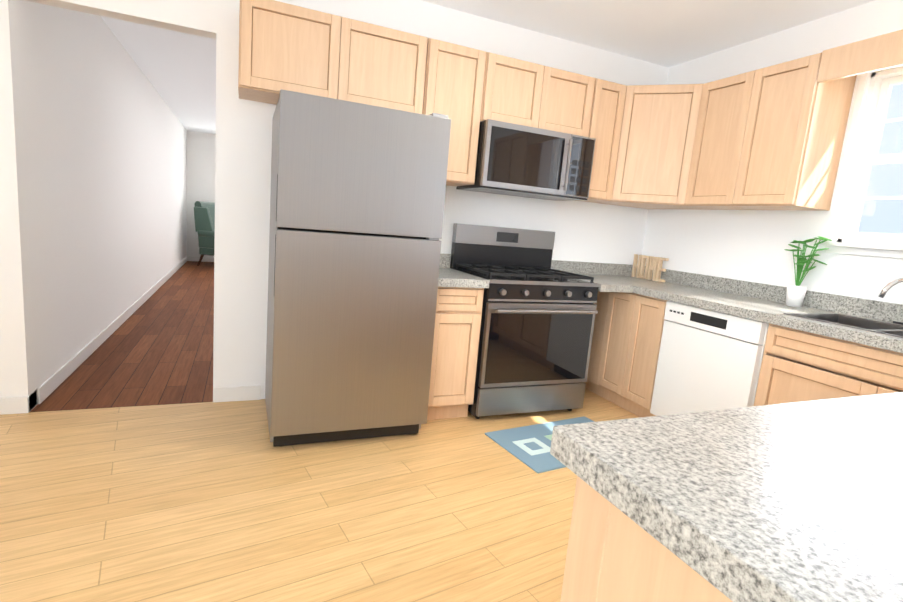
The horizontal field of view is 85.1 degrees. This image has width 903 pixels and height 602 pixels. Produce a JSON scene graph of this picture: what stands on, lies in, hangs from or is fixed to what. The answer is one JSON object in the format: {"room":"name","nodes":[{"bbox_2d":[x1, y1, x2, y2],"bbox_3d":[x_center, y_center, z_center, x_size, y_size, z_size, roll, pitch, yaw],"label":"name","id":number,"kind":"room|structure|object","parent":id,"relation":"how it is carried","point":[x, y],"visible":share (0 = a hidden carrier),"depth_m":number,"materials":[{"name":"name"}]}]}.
{"room":"kitchen","nodes":[
{"label":"kitchen","id":0,"kind":"room"},
{"bbox_2d":[18,0,186,403],"bbox_3d":[-3.945,-1.424,6.388,0.150,2.620,8.330,1,10,-23],"label":"wall","id":1,"kind":"structure","parent":0,"point":[105,134],"depth_m":3.72,"materials":[{"name":"white paint"}]},
{"bbox_2d":[37,256,187,403],"bbox_3d":[-3.946,-0.167,6.548,0.016,0.095,8.180,1,10,-23],"label":"baseboard","id":2,"kind":"structure","parent":1,"relation":"attached to","point":[49,386],"depth_m":3.83,"materials":[{"name":"white wood"}]},
{"bbox_2d":[187,131,215,257],"bbox_3d":[-3.501,-2.104,10.953,4.220,2.620,0.150,1,10,-23],"label":"wall","id":3,"kind":"structure","parent":0,"point":[200,166],"depth_m":10.09,"materials":[{"name":"white paint"}]},
{"bbox_2d":[188,256,213,261],"bbox_3d":[-3.563,-0.847,11.081,4.188,0.095,0.013,1,10,-23],"label":"baseboard","id":4,"kind":"structure","parent":3,"relation":"attached to","point":[205,259],"depth_m":10.36,"materials":[{"name":"white wood"}]},
{"bbox_2d":[0,261,638,601],"bbox_3d":[-1.922,0.533,3.833,7.100,0.100,15.200,1,10,-23],"label":"floor","id":5,"kind":"structure","parent":0,"point":[210,502],"depth_m":2.13,"materials":[{"name":"brown wood"}]},
{"bbox_2d":[194,201,214,265],"bbox_3d":[-4.492,-1.307,9.788,0.888,1.249,0.892,6,9,7],"label":"armchair","id":6,"kind":"object","parent":5,"relation":"on","point":[204,215],"visible":0.42,"depth_m":9.40,"materials":[{"name":"green fabric"}]},
{"bbox_2d":[265,89,450,446],"bbox_3d":[-0.601,-0.153,2.847,0.836,1.778,0.748,1,10,-23],"label":"fridge","id":7,"kind":"object","parent":5,"relation":"on","point":[357,198],"visible":1,"depth_m":2.49,"materials":[{"name":"silver metal"}]},
{"bbox_2d":[427,287,483,419],"bbox_3d":[-0.109,0.287,3.271,0.357,0.864,0.618,1,10,-23],"label":"base cabinet","id":8,"kind":"object","parent":5,"relation":"on","point":[458,317],"visible":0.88,"depth_m":3.00,"materials":[{"name":"brown wood"}]},
{"bbox_2d":[438,253,489,287],"bbox_3d":[-0.060,-0.210,3.175,0.365,0.150,0.653,1,10,-23],"label":"countertop","id":9,"kind":"structure","parent":8,"relation":"on","point":[448,277],"depth_m":2.95,"materials":[{"name":"stone"}]},
{"bbox_2d":[450,223,599,418],"bbox_3d":[0.476,0.123,3.433,0.821,1.235,0.708,1,10,-23],"label":"range","id":10,"kind":"object","parent":5,"relation":"on","point":[537,327],"visible":0.96,"depth_m":3.22,"materials":[{"name":"silver metal"}]},
{"bbox_2d":[485,416,593,472],"bbox_3d":[0.677,0.838,2.949,0.820,0.011,0.500,0,10,-30],"label":"rug","id":11,"kind":"object","parent":5,"relation":"on","point":[529,446],"visible":0.38,"depth_m":2.87,"materials":[{"name":"blue fabric"}]},
{"bbox_2d":[585,291,666,416],"bbox_3d":[1.456,0.343,3.769,0.638,0.864,0.933,1,10,-23],"label":"base cabinet","id":12,"kind":"object","parent":5,"relation":"on","point":[627,331],"depth_m":3.48,"materials":[{"name":"brown wood"}]},
{"bbox_2d":[551,260,633,292],"bbox_3d":[0.995,-0.190,3.621,0.255,0.150,0.660,1,10,-23],"label":"countertop","id":13,"kind":"structure","parent":12,"relation":"on","point":[611,278],"depth_m":3.94,"materials":[{"name":"stone"}]},
{"bbox_2d":[560,476,732,601],"bbox_3d":[1.492,0.762,1.120,2.632,0.864,0.692,1,10,-23],"label":"base cabinet","id":14,"kind":"object","parent":5,"relation":"on","point":[615,554],"depth_m":0.74,"materials":[{"name":"brown wood"}]},
{"bbox_2d":[550,392,902,601],"bbox_3d":[1.249,0.327,0.799,1.980,0.050,0.902,1,10,-23],"label":"countertop","id":15,"kind":"structure","parent":14,"relation":"on","point":[802,501],"depth_m":0.66,"materials":[{"name":"stone"}]},
{"bbox_2d":[650,301,768,415],"bbox_3d":[1.752,0.484,3.039,0.644,0.862,0.645,1,10,-23],"label":"dishwasher","id":16,"kind":"object","parent":5,"relation":"on","point":[709,360],"visible":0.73,"depth_m":2.87,"materials":[{"name":"white plastic"},{"name":"black plastic"}]},
{"bbox_2d":[754,323,902,405],"bbox_3d":[2.077,0.630,2.280,0.652,0.864,1.012,1,10,-23],"label":"base cabinet","id":17,"kind":"object","parent":5,"relation":"on","point":[797,365],"depth_m":2.33,"materials":[{"name":"brown wood"}]},
{"bbox_2d":[0,0,668,411],"bbox_3d":[-1.505,-0.667,2.906,6.800,2.620,0.120,1,10,-23],"label":"wall","id":18,"kind":"structure","parent":0,"point":[598,232],"depth_m":3.00,"materials":[{"name":"white paint"}]},
{"bbox_2d":[0,396,31,414],"bbox_3d":[-3.527,0.551,2.215,2.580,0.095,0.013,1,10,-23],"label":"baseboard","id":19,"kind":"structure","parent":18,"relation":"attached to","point":[14,405],"depth_m":2.69,"materials":[{"name":"white wood"}]},
{"bbox_2d":[213,385,260,401],"bbox_3d":[-1.365,0.591,3.135,0.280,0.095,0.013,1,10,-23],"label":"baseboard","id":20,"kind":"structure","parent":18,"relation":"attached to","point":[239,393],"depth_m":3.13,"materials":[{"name":"white wood"}]},
{"bbox_2d":[238,0,353,104],"bbox_3d":[-0.892,-1.367,2.780,0.564,0.460,0.328,1,10,-23],"label":"upper cabinet","id":21,"kind":"object","parent":18,"relation":"attached to","point":[299,49],"depth_m":2.64,"materials":[{"name":"brown wood"}]},
{"bbox_2d":[350,20,433,114],"bbox_3d":[-0.472,-1.359,2.958,0.563,0.460,0.328,1,10,-23],"label":"upper cabinet","id":22,"kind":"object","parent":18,"relation":"attached to","point":[392,66],"depth_m":2.84,"materials":[{"name":"brown wood"}]},
{"bbox_2d":[426,39,489,185],"bbox_3d":[-0.078,-1.179,3.160,0.444,0.810,0.328,1,10,-23],"label":"upper cabinet","id":23,"kind":"object","parent":18,"relation":"attached to","point":[459,75],"depth_m":3.04,"materials":[{"name":"brown wood"}]},
{"bbox_2d":[486,53,553,128],"bbox_3d":[0.361,-1.366,3.309,0.467,0.414,0.328,1,10,-23],"label":"upper cabinet","id":24,"kind":"object","parent":18,"relation":"attached to","point":[518,91],"depth_m":3.17,"materials":[{"name":"brown wood"}]},
{"bbox_2d":[456,119,595,200],"bbox_3d":[0.518,-0.941,3.382,0.821,0.412,0.464,1,10,-23],"label":"microwave","id":25,"kind":"object","parent":24,"relation":"attached to","point":[524,161],"visible":1,"depth_m":3.20,"materials":[{"name":"silver metal"}]},
{"bbox_2d":[546,68,597,136],"bbox_3d":[0.693,-1.360,3.450,0.467,0.414,0.328,1,10,-23],"label":"upper cabinet","id":26,"kind":"object","parent":18,"relation":"attached to","point":[574,96],"depth_m":3.34,"materials":[{"name":"brown wood"}]},
{"bbox_2d":[575,79,626,201],"bbox_3d":[1.021,-1.159,3.628,0.276,0.810,0.328,1,10,-23],"label":"upper cabinet","id":27,"kind":"object","parent":18,"relation":"attached to","point":[608,113],"depth_m":3.49,"materials":[{"name":"brown wood"}]},
{"bbox_2d":[101,0,874,133],"bbox_3d":[-1.692,-2.145,3.412,7.100,0.100,15.200,1,10,-23],"label":"ceiling","id":28,"kind":"structure","parent":0,"point":[178,69],"depth_m":3.35,"materials":[{"name":"white paint"}]},
{"bbox_2d":[598,263,902,352],"bbox_3d":[1.969,0.139,2.515,0.683,0.290,3.528,1,10,-23],"label":"countertop","id":29,"kind":"structure","parent":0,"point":[868,322],"depth_m":2.78,"materials":[{"name":"stone"}]},
{"bbox_2d":[631,254,668,281],"bbox_3d":[1.609,-0.269,4.002,0.030,0.190,0.345,1,10,-23],"label":"home sign","id":30,"kind":"object","parent":29,"relation":"on","point":[653,264],"visible":0.98,"depth_m":3.99,"materials":[{"name":"brown wood"}]},
{"bbox_2d":[784,236,831,306],"bbox_3d":[2.049,-0.175,2.902,0.163,0.420,0.273,1,10,-23],"label":"plant","id":31,"kind":"object","parent":29,"relation":"on","point":[795,294],"visible":1,"depth_m":2.90,"materials":[{"name":"green plant"}]},
{"bbox_2d":[878,278,902,324],"bbox_3d":[2.226,0.013,2.348,0.235,0.240,0.224,1,10,-23],"label":"faucet","id":32,"kind":"object","parent":29,"relation":"on","point":[886,288],"visible":1,"depth_m":2.38,"materials":[{"name":"silver metal"}]},
{"bbox_2d":[642,0,902,304],"bbox_3d":[1.390,-0.746,4.983,0.150,2.620,15.200,1,10,-23],"label":"wall","id":33,"kind":"structure","parent":0,"point":[748,245],"depth_m":3.15,"materials":[{"name":"white paint"}]},
{"bbox_2d":[591,83,718,209],"bbox_3d":[1.527,-1.116,3.632,0.666,0.810,0.722,1,10,-23],"label":"upper cabinet","id":34,"kind":"object","parent":33,"relation":"attached to","point":[659,133],"depth_m":3.45,"materials":[{"name":"brown wood"}]},
{"bbox_2d":[687,68,762,209],"bbox_3d":[1.857,-1.027,3.242,0.360,0.810,0.475,1,10,-23],"label":"upper cabinet","id":35,"kind":"object","parent":33,"relation":"attached to","point":[727,123],"depth_m":3.15,"materials":[{"name":"brown wood"}]},
{"bbox_2d":[739,49,862,210],"bbox_3d":[2.004,-0.966,2.935,0.328,0.810,0.431,1,10,-23],"label":"upper cabinet","id":36,"kind":"object","parent":33,"relation":"attached to","point":[769,138],"depth_m":2.77,"materials":[{"name":"brown wood"}]},
{"bbox_2d":[819,67,902,258],"bbox_3d":[2.451,-0.713,2.417,0.186,1.032,0.930,1,10,-23],"label":"window","id":37,"kind":"structure","parent":33,"relation":"in","point":[852,240],"depth_m":2.74,"materials":[{"name":"white"}]},
{"label":"outside","id":38,"kind":"structure","parent":0,"visible":0},
{"bbox_2d":[858,84,902,233],"bbox_3d":[9.770,-1.292,3.067,0.050,6.300,20.000,1,10,-23],"label":"sky","id":39,"kind":"structure","parent":38,"point":[879,189],"depth_m":8.42,"materials":[{"name":"white"}]}
]}

